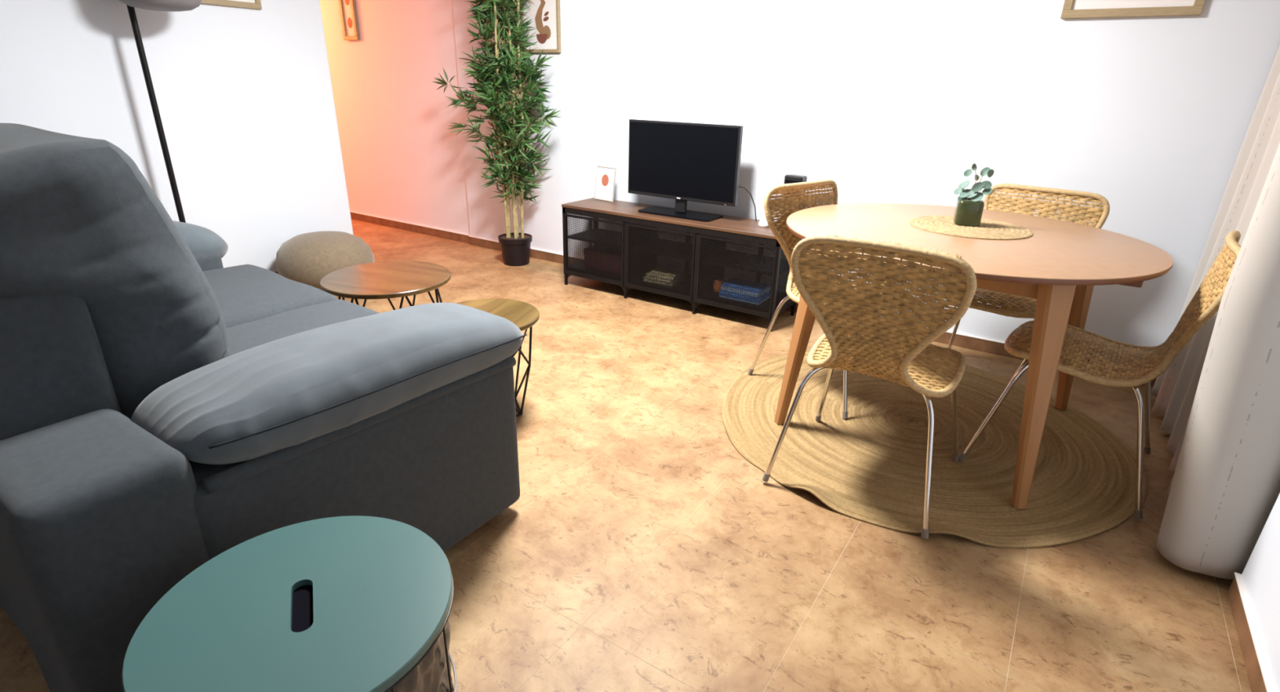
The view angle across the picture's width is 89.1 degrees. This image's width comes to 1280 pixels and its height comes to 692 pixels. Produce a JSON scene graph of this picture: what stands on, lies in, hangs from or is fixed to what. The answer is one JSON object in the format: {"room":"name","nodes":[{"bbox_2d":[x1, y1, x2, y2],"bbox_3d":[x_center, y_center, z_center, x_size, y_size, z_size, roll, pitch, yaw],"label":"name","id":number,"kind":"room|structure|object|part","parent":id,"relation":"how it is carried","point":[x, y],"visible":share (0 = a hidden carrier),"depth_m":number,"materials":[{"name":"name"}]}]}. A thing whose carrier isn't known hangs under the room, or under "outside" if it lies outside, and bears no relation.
{"room":"living room","nodes":[
{"label":"living room","id":0,"kind":"room"},
{"bbox_2d":[0,0,353,271],"bbox_3d":[-3.900,-0.805,1.835,0.120,2.500,6.500,15,26,30],"label":"wall","id":1,"kind":"structure","parent":0,"point":[245,99],"depth_m":3.77,"materials":[{"name":"white paint"}]},
{"bbox_2d":[200,0,262,9],"bbox_3d":[-2.387,-2.160,3.585,0.020,0.500,0.500,15,26,30],"label":"wall picture","id":2,"kind":"object","parent":1,"relation":"attached to","point":[252,4],"visible":0.92,"depth_m":3.76,"materials":[{"name":"brown wood"}]},
{"bbox_2d":[497,232,532,266],"bbox_3d":[-0.927,-0.720,4.857,0.250,0.205,0.250,15,26,30],"label":"pot","id":3,"kind":"object","parent":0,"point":[515,248],"depth_m":4.78,"materials":[{"name":"plastic"}]},
{"bbox_2d":[0,218,1251,691],"bbox_3d":[-2.596,0.439,2.254,8.489,0.060,8.041,15,26,30],"label":"floor","id":4,"kind":"structure","parent":0,"point":[638,549],"depth_m":1.86,"materials":[{"name":"tile"}]},
{"bbox_2d":[118,0,201,222],"bbox_3d":[-2.442,-1.089,3.502,0.418,1.840,0.413,15,26,30],"label":"floor lamp","id":5,"kind":"object","parent":4,"relation":"on","point":[151,5],"visible":0.57,"depth_m":3.31,"materials":[{"name":"black metal"}]},
{"bbox_3d":[-2.397,-1.813,3.212,0.376,0.280,0.376,15,26,30],"label":"lamp shade","id":6,"kind":"part","parent":5,"relation":"part of","materials":[{"name":"white fabric"}]},
{"bbox_2d":[0,123,527,691],"bbox_3d":[-1.551,-0.134,2.112,2.357,1.155,1.394,15,26,30],"label":"sofa","id":7,"kind":"object","parent":4,"relation":"on","point":[166,409],"visible":0.98,"depth_m":1.31,"materials":[{"name":"grey fabric"}]},
{"bbox_3d":[-1.892,0.083,1.762,1.745,0.808,0.268,15,26,30],"label":"frame","id":8,"kind":"part","parent":7,"relation":"part of","materials":[{"name":"grey fabric"}]},
{"bbox_2d":[0,123,231,419],"bbox_3d":[-1.451,-0.142,1.527,0.888,0.696,0.556,15,26,30],"label":"cushion","id":9,"kind":"object","parent":7,"relation":"on","point":[104,303],"depth_m":1.29,"materials":[{"name":"grey fabric"}]},
{"bbox_2d":[172,220,228,257],"bbox_3d":[-2.283,-0.415,2.741,0.348,0.274,0.935,15,26,30],"label":"cushion","id":10,"kind":"object","parent":7,"relation":"on","point":[202,242],"depth_m":2.93,"materials":[{"name":"grey fabric"}]},
{"bbox_3d":[-2.331,-0.106,2.754,0.352,0.519,1.009,15,26,30],"label":"arm","id":11,"kind":"part","parent":7,"relation":"part of","materials":[{"name":"grey fabric"}]},
{"bbox_2d":[203,264,337,328],"bbox_3d":[-1.782,-0.102,2.558,0.795,0.186,0.965,15,26,30],"label":"seat cushion","id":12,"kind":"object","parent":7,"relation":"on","point":[245,293],"depth_m":2.62,"materials":[{"name":"grey fabric"}]},
{"bbox_2d":[226,299,379,355],"bbox_3d":[-1.125,0.090,2.124,0.815,0.188,0.902,15,26,30],"label":"seat cushion","id":13,"kind":"object","parent":7,"relation":"on","point":[243,336],"depth_m":2.32,"materials":[{"name":"grey fabric"}]},
{"bbox_2d":[130,302,523,464],"bbox_3d":[-0.697,0.053,1.634,0.348,0.194,0.935,15,26,30],"label":"cushion","id":14,"kind":"object","parent":7,"relation":"on","point":[315,396],"depth_m":1.44,"materials":[{"name":"grey fabric"}]},
{"bbox_3d":[-0.748,0.349,1.728,0.352,0.519,0.888,15,26,30],"label":"arm","id":15,"kind":"part","parent":7,"relation":"part of","materials":[{"name":"grey fabric"}]},
{"bbox_2d":[121,515,457,691],"bbox_3d":[-0.557,0.644,1.151,0.490,0.480,0.490,15,26,30],"label":"table","id":16,"kind":"object","parent":4,"relation":"on","point":[344,603],"visible":1,"depth_m":1.04,"materials":[{"name":"teal paint"}]},
{"bbox_2d":[275,231,374,292],"bbox_3d":[-2.032,-0.557,4.201,0.574,0.346,0.571,15,26,30],"label":"pouf","id":17,"kind":"object","parent":4,"relation":"on","point":[307,258],"visible":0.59,"depth_m":3.99,"materials":[{"name":"beige fabric"}]},
{"bbox_2d":[320,261,451,310],"bbox_3d":[-1.178,-0.130,3.101,0.592,0.420,0.568,10,24,20],"label":"coffee table","id":18,"kind":"object","parent":4,"relation":"on","point":[388,280],"visible":0.81,"depth_m":2.97,"materials":[{"name":"brown wood"}]},
{"bbox_3d":[-1.397,-0.159,3.185,0.118,0.394,0.220,10,24,20],"label":"wire leg","id":19,"kind":"part","parent":18,"relation":"part of","materials":[{"name":"black metal"}]},
{"bbox_3d":[-1.155,-0.052,2.936,0.160,0.394,0.159,17,27,33],"label":"wire leg","id":20,"kind":"part","parent":18,"relation":"part of","materials":[{"name":"black metal"}]},
{"bbox_3d":[-1.203,-0.190,3.273,0.161,0.394,0.159,17,27,33],"label":"wire leg","id":21,"kind":"part","parent":18,"relation":"part of","materials":[{"name":"black metal"}]},
{"bbox_3d":[-0.960,-0.083,3.024,0.118,0.394,0.220,10,24,20],"label":"wire leg","id":22,"kind":"part","parent":18,"relation":"part of","materials":[{"name":"black metal"}]},
{"bbox_3d":[-1.035,-0.161,3.211,0.159,0.394,0.161,4,22,7],"label":"wire leg","id":23,"kind":"part","parent":18,"relation":"part of","materials":[{"name":"black metal"}]},
{"bbox_2d":[432,0,561,266],"bbox_3d":[-1.003,-1.771,4.428,1.173,2.472,0.542,15,26,30],"label":"bamboo","id":24,"kind":"object","parent":4,"relation":"on","point":[508,33],"visible":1,"depth_m":4.40,"materials":[{"name":"plant"}]},
{"bbox_2d":[456,298,539,417],"bbox_3d":[-0.605,0.072,2.632,0.406,0.426,0.406,7,23,15],"label":"coffee table","id":25,"kind":"object","parent":4,"relation":"on","point":[524,315],"visible":0.32,"depth_m":2.62,"materials":[{"name":"brown wood"}]},
{"bbox_3d":[-0.576,0.130,2.516,0.254,0.401,0.095,-9,24,-25],"label":"wire leg","id":26,"kind":"part","parent":25,"relation":"part of","materials":[{"name":"black metal"}]},
{"bbox_3d":[-0.553,0.041,2.737,0.252,0.401,0.102,7,23,15],"label":"wire leg","id":27,"kind":"part","parent":25,"relation":"part of","materials":[{"name":"black metal"}]},
{"bbox_3d":[-0.500,0.091,2.616,0.145,0.401,0.231,7,23,15],"label":"wire leg","id":28,"kind":"part","parent":25,"relation":"part of","materials":[{"name":"black metal"}]},
{"bbox_2d":[561,197,795,331],"bbox_3d":[0.214,-0.550,4.062,1.508,0.540,0.366,15,26,30],"label":"tv stand","id":29,"kind":"object","parent":4,"relation":"on","point":[640,243],"visible":0.91,"depth_m":3.88,"materials":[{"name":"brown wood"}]},
{"bbox_3d":[-0.301,-0.620,4.172,0.474,0.402,0.010,15,26,30],"label":"door","id":30,"kind":"part","parent":29,"relation":"part of","materials":[{"name":"black metal"}]},
{"bbox_2d":[568,228,622,248],"bbox_3d":[-0.197,-0.715,4.301,0.480,0.012,0.330,15,26,30],"label":"shelf","id":31,"kind":"object","parent":29,"relation":"attached to","point":[580,238],"depth_m":4.20,"materials":[{"name":"black metal"}]},
{"bbox_2d":[583,244,622,274],"bbox_3d":[-0.178,-0.584,4.332,0.326,0.125,0.226,15,26,30],"label":"storage box","id":32,"kind":"object","parent":29,"relation":"on","point":[600,244],"visible":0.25,"depth_m":4.26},
{"bbox_3d":[-0.177,-0.623,4.316,0.326,0.040,0.226,15,26,30],"label":"lid","id":33,"kind":"part","parent":32,"relation":"part of","materials":[{"name":"brown"}]},
{"bbox_2d":[594,164,616,201],"bbox_3d":[-0.216,-1.090,4.353,0.166,0.220,0.091,19,28,36],"label":"frame","id":34,"kind":"object","parent":29,"relation":"on","point":[605,175],"visible":1,"depth_m":4.33,"materials":[{"name":"paper"}]},
{"bbox_3d":[0.116,-0.507,3.920,0.474,0.402,0.010,15,26,30],"label":"door","id":35,"kind":"part","parent":29,"relation":"part of","materials":[{"name":"black metal"}]},
{"bbox_2d":[630,238,693,261],"bbox_3d":[0.220,-0.603,4.048,0.480,0.012,0.330,15,26,30],"label":"shelf","id":36,"kind":"object","parent":29,"relation":"attached to","point":[633,248],"depth_m":3.96,"materials":[{"name":"black metal"}]},
{"bbox_2d":[643,276,683,286],"bbox_3d":[0.146,-0.421,4.087,0.210,0.022,0.150,14,25,28],"label":"book","id":37,"kind":"object","parent":29,"relation":"on","point":[646,277],"visible":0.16,"depth_m":4.04,"materials":[{"name":"beige paper"}]},
{"bbox_2d":[645,272,683,283],"bbox_3d":[0.155,-0.439,4.074,0.200,0.020,0.140,19,28,36],"label":"book","id":38,"kind":"object","parent":37,"relation":"on","point":[648,273],"visible":0.27,"depth_m":4.01,"materials":[{"name":"beige paper"}]},
{"bbox_2d":[648,267,682,279],"bbox_3d":[0.164,-0.455,4.061,0.170,0.020,0.130,12,25,25],"label":"book","id":39,"kind":"object","parent":38,"relation":"on","point":[662,268],"visible":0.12,"depth_m":4.04,"materials":[{"name":"beige paper"}]},
{"bbox_2d":[566,260,794,318],"bbox_3d":[0.212,-0.396,4.128,1.492,0.052,0.352,15,26,30],"label":"shelf","id":40,"kind":"object","parent":29,"relation":"attached to","point":[695,298],"depth_m":3.93,"materials":[{"name":"black metal"}]},
{"bbox_2d":[627,119,742,222],"bbox_3d":[0.249,-1.049,3.867,0.744,0.532,0.210,15,26,30],"label":"television","id":41,"kind":"object","parent":29,"relation":"on","point":[682,162],"visible":1,"depth_m":3.82,"materials":[{"name":"black plastic"}]},
{"bbox_2d":[738,186,756,221],"bbox_3d":[0.622,-0.824,3.770,0.130,0.201,0.019,0,22,-3],"label":"cable","id":42,"kind":"object","parent":41,"relation":"attached to","point":[739,186],"visible":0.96,"depth_m":3.76,"materials":[{"name":"black plastic"}]},
{"bbox_3d":[0.308,-0.620,4.187,0.030,0.400,0.010,15,26,30],"label":"post","id":43,"kind":"part","parent":29,"relation":"part of","materials":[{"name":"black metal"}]},
{"bbox_2d":[713,278,723,293],"bbox_3d":[0.465,-0.356,3.860,0.055,0.085,0.050,15,26,30],"label":"trinket","id":44,"kind":"object","parent":29,"relation":"on","point":[717,278],"visible":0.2,"depth_m":3.84},
{"bbox_3d":[0.532,-0.394,3.667,0.474,0.402,0.010,15,26,30],"label":"door","id":45,"kind":"part","parent":29,"relation":"part of","materials":[{"name":"black metal"}]},
{"bbox_2d":[719,291,770,304],"bbox_3d":[0.613,-0.300,3.802,0.250,0.034,0.170,14,25,29],"label":"game box","id":46,"kind":"object","parent":29,"relation":"on","point":[721,291],"visible":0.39,"depth_m":3.73,"materials":[{"name":"blue cardboard"}]},
{"bbox_2d":[719,295,769,304],"bbox_3d":[0.613,-0.294,3.805,0.246,0.020,0.166,14,25,29],"label":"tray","id":47,"kind":"object","parent":46,"relation":"on","point":[719,295],"depth_m":3.72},
{"bbox_2d":[720,287,770,298],"bbox_3d":[0.614,-0.329,3.791,0.240,0.026,0.165,16,26,32],"label":"game box","id":48,"kind":"object","parent":46,"relation":"on","point":[721,287],"visible":0.17,"depth_m":3.72,"materials":[{"name":"blue cardboard"}]},
{"bbox_2d":[720,290,768,298],"bbox_3d":[0.614,-0.324,3.793,0.236,0.016,0.161,16,26,32],"label":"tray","id":49,"kind":"object","parent":48,"relation":"on","point":[721,291],"depth_m":3.71,"materials":[{"name":"blue plastic"}]},
{"bbox_2d":[720,278,769,294],"bbox_3d":[0.614,-0.350,3.782,0.240,0.020,0.160,15,26,29],"label":"game box","id":50,"kind":"object","parent":48,"relation":"on","point":[731,278],"visible":0.38,"depth_m":3.75,"materials":[{"name":"blue cardboard"}]},
{"bbox_2d":[722,286,768,294],"bbox_3d":[0.614,-0.347,3.783,0.236,0.012,0.156,15,26,29],"label":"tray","id":51,"kind":"object","parent":50,"relation":"on","point":[722,286],"depth_m":3.71,"materials":[{"name":"blue plastic"}]},
{"bbox_2d":[700,249,790,275],"bbox_3d":[0.636,-0.490,3.796,0.480,0.012,0.330,15,26,30],"label":"shelf","id":52,"kind":"object","parent":29,"relation":"attached to","point":[782,271],"depth_m":3.70,"materials":[{"name":"black metal"}]},
{"bbox_3d":[0.725,-0.508,3.934,0.030,0.400,0.010,15,26,30],"label":"post","id":53,"kind":"part","parent":29,"relation":"part of","materials":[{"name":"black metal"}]},
{"bbox_2d":[758,220,768,226],"bbox_3d":[0.707,-0.697,3.691,0.068,0.032,0.068,15,26,30],"label":"smart speaker","id":54,"kind":"object","parent":29,"relation":"on","point":[762,223],"visible":0.79,"depth_m":3.67},
{"bbox_2d":[783,173,807,213],"bbox_3d":[0.857,-0.809,3.642,0.110,0.285,0.072,18,27,35],"label":"router","id":55,"kind":"object","parent":29,"relation":"on","point":[788,179],"visible":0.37,"depth_m":3.57,"materials":[{"name":"black plastic"}]},
{"bbox_3d":[0.836,-0.798,3.618,0.090,0.240,0.002,18,27,35],"label":"panel","id":56,"kind":"part","parent":55,"relation":"part of","materials":[{"name":"black plastic"}]},
{"bbox_2d":[722,350,1147,547],"bbox_3d":[1.116,0.296,2.693,1.571,0.038,1.580,-12,26,-30],"label":"rug","id":57,"kind":"object","parent":4,"relation":"on","point":[868,466],"visible":0.77,"depth_m":2.43,"materials":[{"name":"wicker"}]},
{"bbox_2d":[747,179,915,418],"bbox_3d":[0.897,-0.249,2.885,0.546,0.879,0.583,-15,27,-35],"label":"dining chair","id":58,"kind":"object","parent":57,"relation":"on","point":[771,206],"visible":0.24,"depth_m":2.89,"materials":[{"name":"wicker"}]},
{"bbox_3d":[0.689,-0.050,2.978,0.343,0.419,0.035,4,22,8],"label":"leg","id":59,"kind":"part","parent":58,"relation":"part of","materials":[{"name":"silver metal"}]},
{"bbox_3d":[0.762,-0.524,2.970,0.470,0.410,0.104,-15,27,-35],"label":"backrest","id":60,"kind":"part","parent":58,"relation":"part of","materials":[{"name":"wicker"}]},
{"bbox_3d":[0.859,0.040,2.767,0.046,0.419,0.340,4,22,6],"label":"leg","id":61,"kind":"part","parent":58,"relation":"part of","materials":[{"name":"silver metal"}]},
{"bbox_3d":[0.916,-0.237,2.862,0.451,0.058,0.445,-15,27,-35],"label":"seat","id":62,"kind":"part","parent":58,"relation":"part of","materials":[{"name":"wicker"}]},
{"bbox_2d":[762,234,977,538],"bbox_3d":[0.805,0.041,2.158,0.546,0.886,0.583,15,26,30],"label":"dining chair","id":63,"kind":"object","parent":57,"relation":"on","point":[882,351],"visible":1,"depth_m":1.91,"materials":[{"name":"wicker"}]},
{"bbox_3d":[0.601,0.259,2.211,0.246,0.419,0.256,15,26,30],"label":"leg","id":64,"kind":"part","parent":63,"relation":"part of","materials":[{"name":"silver metal"}]},
{"bbox_3d":[0.752,0.169,2.443,0.046,0.419,0.340,-3,22,-11],"label":"leg","id":65,"kind":"part","parent":63,"relation":"part of","materials":[{"name":"silver metal"}]},
{"bbox_3d":[0.683,-0.091,1.898,0.470,0.410,0.104,15,26,30],"label":"backrest","id":66,"kind":"part","parent":63,"relation":"part of","materials":[{"name":"wicker"}]},
{"bbox_3d":[0.822,0.036,2.185,0.451,0.058,0.445,15,26,30],"label":"seat","id":67,"kind":"part","parent":63,"relation":"part of","materials":[{"name":"wicker"}]},
{"bbox_3d":[0.855,0.326,2.062,0.035,0.419,0.343,-3,22,-10],"label":"leg","id":68,"kind":"part","parent":63,"relation":"part of","materials":[{"name":"silver metal"}]},
{"bbox_3d":[1.017,0.240,2.283,0.340,0.419,0.046,-3,23,-11],"label":"leg","id":69,"kind":"part","parent":63,"relation":"part of","materials":[{"name":"silver metal"}]},
{"bbox_2d":[773,203,1173,509],"bbox_3d":[1.184,-0.063,2.571,1.276,0.781,1.232,15,26,30],"label":"dining table","id":70,"kind":"object","parent":57,"relation":"on","point":[1060,266],"visible":0.75,"depth_m":2.16,"materials":[{"name":"brown wood"}]},
{"bbox_3d":[0.635,-0.038,2.507,0.142,0.759,0.087,-6,23,-17],"label":"leg","id":71,"kind":"part","parent":70,"relation":"part of","materials":[{"name":"brown wood"}]},
{"bbox_2d":[909,215,1032,239],"bbox_3d":[1.270,-0.461,2.507,0.430,0.007,0.430,15,26,30],"label":"placemat","id":72,"kind":"object","parent":70,"relation":"on","point":[988,229],"visible":0.86,"depth_m":2.46,"materials":[{"name":"wicker"}]},
{"bbox_2d":[953,197,984,226],"bbox_3d":[1.273,-0.520,2.520,0.092,0.097,0.092,9,23,17],"label":"glass jar","id":73,"kind":"object","parent":72,"relation":"on","point":[968,212],"visible":0.83,"depth_m":2.48,"materials":[{"name":"glass"}]},
{"bbox_2d":[954,163,994,201],"bbox_3d":[1.273,-0.620,2.475,0.132,0.142,0.066,15,26,30],"label":"eucalyptus sprig","id":74,"kind":"object","parent":73,"relation":"on","point":[974,193],"visible":0.96,"depth_m":2.47,"materials":[{"name":"green plant"}]},
{"bbox_3d":[1.248,0.158,2.060,0.084,0.759,0.141,1,22,-1],"label":"leg","id":75,"kind":"part","parent":70,"relation":"part of","materials":[{"name":"brown wood"}]},
{"bbox_3d":[1.780,-0.085,2.690,0.142,0.759,0.087,-6,23,-17],"label":"leg","id":76,"kind":"part","parent":70,"relation":"part of","materials":[{"name":"brown wood"}]},
{"bbox_2d":[919,183,1110,355],"bbox_3d":[1.631,-0.235,2.897,0.546,0.879,0.583,21,29,39],"label":"dining chair","id":77,"kind":"object","parent":57,"relation":"on","point":[999,303],"visible":0.34,"depth_m":2.85,"materials":[{"name":"wicker"}]},
{"bbox_3d":[1.605,-0.104,3.168,0.035,0.419,0.343,1,22,-1],"label":"leg","id":78,"kind":"part","parent":77,"relation":"part of","materials":[{"name":"silver metal"}]},
{"bbox_3d":[1.609,-0.225,2.875,0.451,0.058,0.445,21,29,39],"label":"seat","id":79,"kind":"part","parent":77,"relation":"part of","materials":[{"name":"wicker"}]},
{"bbox_3d":[1.794,-0.498,2.969,0.470,0.410,0.104,21,29,39],"label":"backrest","id":80,"kind":"part","parent":77,"relation":"part of","materials":[{"name":"wicker"}]},
{"bbox_2d":[959,230,1240,519],"bbox_3d":[1.585,0.014,2.279,0.583,0.879,0.546,18,27,35],"label":"dining chair","id":81,"kind":"object","parent":57,"relation":"on","point":[1096,355],"visible":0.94,"depth_m":2.14,"materials":[{"name":"wicker"}]},
{"bbox_3d":[1.558,0.138,2.567,0.046,0.419,0.340,-1,22,-7],"label":"leg","id":82,"kind":"part","parent":81,"relation":"part of","materials":[{"name":"silver metal"}]},
{"bbox_3d":[1.360,0.222,2.348,0.250,0.419,0.245,18,27,35],"label":"leg","id":83,"kind":"part","parent":81,"relation":"part of","materials":[{"name":"silver metal"}]},
{"bbox_3d":[1.559,0.007,2.298,0.445,0.058,0.451,18,27,35],"label":"seat","id":84,"kind":"part","parent":81,"relation":"part of","materials":[{"name":"wicker"}]},
{"bbox_3d":[1.587,0.298,2.175,0.035,0.419,0.343,-2,22,-7],"label":"leg","id":85,"kind":"part","parent":81,"relation":"part of","materials":[{"name":"silver metal"}]},
{"bbox_3d":[1.779,0.211,2.401,0.343,0.419,0.035,-1,22,-5],"label":"leg","id":86,"kind":"part","parent":81,"relation":"part of","materials":[{"name":"silver metal"}]},
{"bbox_3d":[1.769,-0.133,2.066,0.104,0.410,0.470,18,27,35],"label":"backrest","id":87,"kind":"part","parent":81,"relation":"part of","materials":[{"name":"wicker"}]},
{"bbox_2d":[319,0,1279,364],"bbox_3d":[-0.631,-1.835,4.571,8.400,2.500,0.150,15,26,30],"label":"wall","id":88,"kind":"structure","parent":0,"point":[886,101],"depth_m":3.43,"materials":[{"name":"white paint"}]},
{"bbox_2d":[338,0,359,39],"bbox_3d":[-2.414,-2.804,5.374,0.185,0.500,0.030,15,26,30],"label":"picture","id":89,"kind":"object","parent":88,"relation":"attached to","point":[348,9],"visible":1,"depth_m":5.40,"materials":[{"name":"brown wood"}]},
{"bbox_2d":[520,0,560,53],"bbox_3d":[-0.666,-2.190,4.348,0.335,0.420,0.020,15,26,30],"label":"wall picture","id":90,"kind":"object","parent":88,"relation":"attached to","point":[544,15],"visible":0.88,"depth_m":4.35,"materials":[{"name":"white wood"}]},
{"bbox_2d":[350,211,1156,386],"bbox_3d":[-0.755,-0.705,5.008,8.060,0.072,0.038,15,26,30],"label":"baseboard","id":91,"kind":"structure","parent":88,"relation":"attached to","point":[994,347],"depth_m":5.03,"materials":[{"name":"wood"}]},
{"bbox_2d":[1060,0,1205,18],"bbox_3d":[2.053,-1.614,2.638,0.485,0.500,0.020,15,26,30],"label":"wall picture","id":92,"kind":"object","parent":88,"relation":"attached to","point":[1072,9],"visible":1,"depth_m":2.72,"materials":[{"name":"brown wood"}]},
{"bbox_3d":[2.083,-1.806,1.497,0.024,0.024,1.610,15,26,30],"label":"curtain rod","id":93,"kind":"object","parent":88,"relation":"attached to","visible":0},
{"bbox_2d":[1151,45,1279,579],"bbox_3d":[2.030,-0.694,1.999,0.297,2.402,1.544,15,26,30],"label":"curtain","id":94,"kind":"object","parent":93,"relation":"hanging from","point":[1219,397],"visible":0.9,"depth_m":1.75,"materials":[{"name":"white fabric"}]},
{"bbox_2d":[1241,493,1279,691],"bbox_3d":[0.142,0.436,-0.982,0.200,2.500,5.840,15,26,30],"label":"wall","id":95,"kind":"structure","parent":0,"point":[1260,575],"depth_m":1.61,"materials":[{"name":"white paint"}]},
{"bbox_2d":[1226,572,1275,691],"bbox_3d":[0.026,1.537,-0.473,0.016,0.072,5.840,15,26,30],"label":"baseboard","id":96,"kind":"structure","parent":95,"relation":"attached to","point":[1259,675],"depth_m":1.60,"materials":[{"name":"wood"}]}
]}

